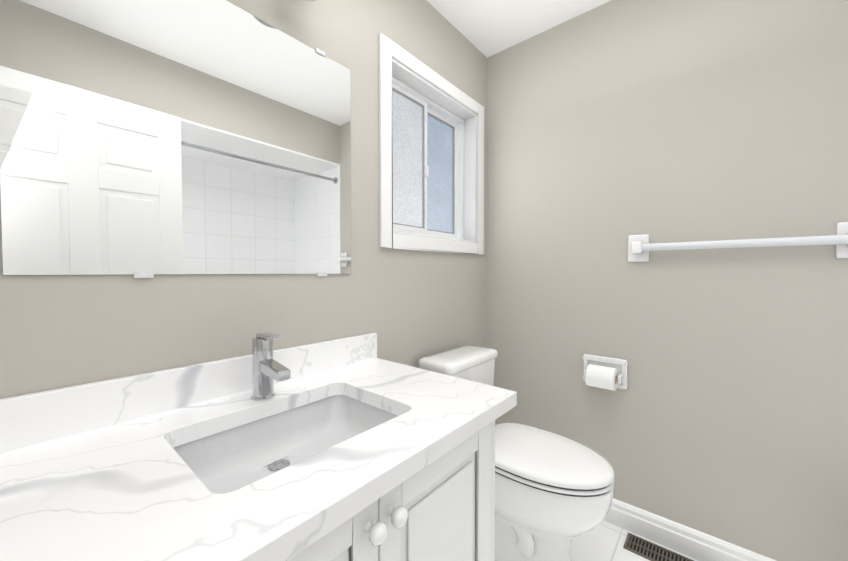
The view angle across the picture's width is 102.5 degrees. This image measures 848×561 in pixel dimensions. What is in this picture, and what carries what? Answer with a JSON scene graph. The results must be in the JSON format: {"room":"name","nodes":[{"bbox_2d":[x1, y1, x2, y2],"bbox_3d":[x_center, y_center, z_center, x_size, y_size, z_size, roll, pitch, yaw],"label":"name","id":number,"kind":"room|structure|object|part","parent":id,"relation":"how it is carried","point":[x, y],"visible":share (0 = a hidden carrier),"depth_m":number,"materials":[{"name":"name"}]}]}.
{"room":"bathroom","nodes":[
{"label":"bathroom","id":0,"kind":"room"},
{"bbox_2d":[0,0,486,398],"bbox_3d":[-0.346,-0.069,1.322,0.180,2.440,2.360,1,2,40],"label":"wall","id":1,"kind":"structure","parent":0,"point":[410,307],"depth_m":1.14,"materials":[{"name":"paint"}]},
{"bbox_2d":[0,0,350,277],"bbox_3d":[-0.534,-0.391,0.946,0.009,0.763,0.814,1,2,40],"label":"mirror","id":2,"kind":"object","parent":1,"relation":"attached to","point":[144,138],"visible":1,"depth_m":0.83,"materials":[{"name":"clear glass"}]},
{"bbox_2d":[0,333,376,452],"bbox_3d":[-0.552,0.267,0.928,0.020,0.098,1.111,1,2,40],"label":"backsplash","id":3,"kind":"structure","parent":1,"relation":"attached to","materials":[{"name":"stone"}]},
{"bbox_2d":[379,33,483,254],"bbox_3d":[0.016,-0.566,1.720,0.191,0.851,0.797,1,2,40],"label":"window","id":4,"kind":"structure","parent":1,"relation":"in","point":[400,159],"depth_m":1.67,"materials":[{"name":"paint"}]},
{"bbox_3d":[-0.092,-0.564,1.613,0.004,0.607,0.257,1,2,40],"label":"sash glass","id":5,"kind":"part","parent":4,"relation":"part of","materials":[{"name":"glass"}]},
{"bbox_3d":[-0.090,-0.564,1.611,0.023,0.609,0.259,1,2,40],"label":"left window sash gasket","id":6,"kind":"part","parent":4,"relation":"part of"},
{"bbox_3d":[-0.092,-0.564,1.613,0.026,0.661,0.307,1,2,40],"label":"window sash","id":7,"kind":"part","parent":4,"relation":"part of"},
{"bbox_2d":[425,165,428,177],"bbox_3d":[0.015,-0.548,1.710,0.010,0.060,0.016,1,2,40],"label":"window latch","id":8,"kind":"object","parent":4,"relation":"attached to","point":[426,171],"depth_m":1.71,"materials":[{"name":"white plastic"}]},
{"bbox_3d":[-0.019,-0.567,1.749,0.100,0.705,0.653,1,2,40],"label":"vinyl frame","id":9,"kind":"part","parent":4,"relation":"part of","materials":[{"name":"white plastic"}]},
{"bbox_2d":[392,58,476,242],"bbox_3d":[0.049,-0.566,1.691,0.079,0.728,0.677,1,2,40],"label":"liner","id":10,"kind":"object","parent":4,"relation":"attached to","point":[408,77],"visible":0.42,"depth_m":1.92,"materials":[{"name":"paint"}]},
{"bbox_3d":[0.074,-0.569,1.855,0.004,0.607,0.277,1,2,40],"label":"sash glass","id":11,"kind":"part","parent":4,"relation":"part of","materials":[{"name":"glass"}]},
{"bbox_3d":[0.076,-0.569,1.853,0.023,0.609,0.279,1,2,40],"label":"right window sash gasket","id":12,"kind":"part","parent":4,"relation":"part of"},
{"bbox_3d":[0.074,-0.569,1.855,0.026,0.661,0.327,1,2,40],"label":"window sash","id":13,"kind":"part","parent":4,"relation":"part of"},
{"bbox_2d":[427,0,610,57],"bbox_3d":[0.561,-1.320,0.521,2.560,0.100,2.360,1,2,40],"label":"ceiling","id":14,"kind":"structure","parent":0,"point":[487,28],"depth_m":1.67,"materials":[{"name":"white paint"}]},
{"bbox_2d":[571,521,696,560],"bbox_3d":[0.561,1.219,0.582,2.560,0.100,2.360,1,2,40],"label":"floor","id":15,"kind":"structure","parent":0,"point":[604,541],"depth_m":1.47,"materials":[{"name":"tile"}]},
{"bbox_2d":[0,332,516,560],"bbox_3d":[-0.329,0.654,0.748,0.610,1.022,1.111,1,2,40],"label":"bathroom vanity","id":16,"kind":"object","parent":15,"relation":"on","point":[353,448],"visible":1,"depth_m":0.69,"materials":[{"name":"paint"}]},
{"bbox_2d":[251,332,290,400],"bbox_3d":[-0.403,0.228,0.894,0.148,0.177,0.060,1,2,40],"label":"faucet","id":17,"kind":"object","parent":16,"relation":"on","point":[265,369],"depth_m":0.90,"materials":[{"name":"silver metal"}]},
{"bbox_2d":[173,395,396,493],"bbox_3d":[-0.286,0.382,0.786,0.380,0.166,0.510,1,2,40],"label":"sink","id":18,"kind":"object","parent":16,"relation":"in","point":[258,445],"depth_m":0.84,"materials":[{"name":"ceramic"}]},
{"bbox_3d":[-0.219,0.724,0.479,0.019,0.671,0.406,1,2,40],"label":"door","id":19,"kind":"part","parent":16,"relation":"part of","materials":[{"name":"paint"}]},
{"bbox_3d":[-0.084,0.434,0.588,0.038,0.036,0.036,1,2,40],"label":"knob","id":20,"kind":"part","parent":16,"relation":"part of","materials":[{"name":"white ceramic"}]},
{"bbox_3d":[-0.050,0.433,0.628,0.038,0.036,0.036,1,2,40],"label":"knob","id":21,"kind":"part","parent":16,"relation":"part of","materials":[{"name":"white ceramic"}]},
{"bbox_3d":[0.043,0.717,0.788,0.019,0.671,0.406,1,2,40],"label":"door","id":22,"kind":"part","parent":16,"relation":"part of","materials":[{"name":"paint"}]},
{"bbox_3d":[0.046,0.717,0.785,0.007,0.505,0.242,1,2,40],"label":"door panel","id":23,"kind":"part","parent":16,"relation":"part of","materials":[{"name":"paint"}]},
{"bbox_2d":[418,345,614,560],"bbox_3d":[0.383,0.747,1.444,0.752,0.803,0.420,1,2,40],"label":"toilet","id":24,"kind":"object","parent":15,"relation":"on","point":[553,494],"visible":0.62,"depth_m":1.28,"materials":[{"name":"ceramic"}]},
{"bbox_3d":[0.170,0.556,1.620,0.184,0.339,0.400,1,2,40],"label":"tank","id":25,"kind":"part","parent":24,"relation":"part of","materials":[{"name":"ceramic"}]},
{"bbox_3d":[0.171,0.363,1.614,0.198,0.044,0.420,1,2,40],"label":"tank lid","id":26,"kind":"part","parent":24,"relation":"part of","materials":[{"name":"ceramic"}]},
{"bbox_3d":[0.389,0.940,1.444,0.734,0.418,0.372,1,2,40],"label":"bowl","id":27,"kind":"part","parent":24,"relation":"part of","materials":[{"name":"ceramic"}]},
{"bbox_3d":[0.467,0.719,1.372,0.529,0.014,0.380,1,2,40],"label":"seat","id":28,"kind":"part","parent":24,"relation":"part of","materials":[{"name":"plastic"}]},
{"bbox_3d":[0.468,0.689,1.370,0.528,0.033,0.382,1,2,40],"label":"lid","id":29,"kind":"part","parent":24,"relation":"part of","materials":[{"name":"ceramic"}]},
{"bbox_2d":[623,532,693,560],"bbox_3d":[1.006,1.147,1.403,0.305,0.005,0.110,1,2,40],"label":"floor vent","id":30,"kind":"object","parent":15,"relation":"in","point":[644,548],"visible":1,"depth_m":1.44,"materials":[{"name":"brown metal"}]},
{"bbox_2d":[486,0,847,560],"bbox_3d":[1.266,-0.070,1.382,2.560,2.440,0.180,1,2,40],"label":"wall","id":31,"kind":"structure","parent":0,"point":[612,125],"depth_m":1.41,"materials":[{"name":"paint"}]},
{"bbox_2d":[582,354,627,390],"bbox_3d":[0.826,0.430,1.579,0.194,0.136,0.106,1,2,40],"label":"toilet paper holder","id":32,"kind":"object","parent":31,"relation":"attached to","point":[608,373],"visible":1,"depth_m":1.56,"materials":[{"name":"white ceramic"}]},
{"bbox_2d":[604,498,775,560],"bbox_3d":[0.915,1.087,1.580,1.445,0.117,0.015,1,2,40],"label":"baseboard","id":33,"kind":"structure","parent":31,"relation":"attached to","point":[692,543],"depth_m":1.44,"materials":[{"name":"paint"}]},
{"bbox_2d":[628,222,847,261],"bbox_3d":[1.169,-0.138,1.297,0.690,0.120,0.071,1,2,40],"label":"towel rail","id":34,"kind":"object","parent":31,"relation":"attached to","point":[640,247],"visible":1,"depth_m":1.26,"materials":[{"name":"white ceramic"}]},
{"bbox_3d":[0.933,-0.143,1.490,0.040,0.052,0.059,1,2,40],"label":"post","id":35,"kind":"part","parent":34,"relation":"part of","materials":[{"name":"white ceramic"}]},
{"bbox_3d":[0.956,-0.144,1.516,0.080,0.120,0.013,1,2,40],"label":"plate","id":36,"kind":"part","parent":34,"relation":"part of","materials":[{"name":"white ceramic"}]},
{"bbox_3d":[1.420,-0.134,1.122,0.080,0.120,0.013,1,2,40],"label":"plate","id":37,"kind":"part","parent":34,"relation":"part of","materials":[{"name":"white ceramic"}]}
]}

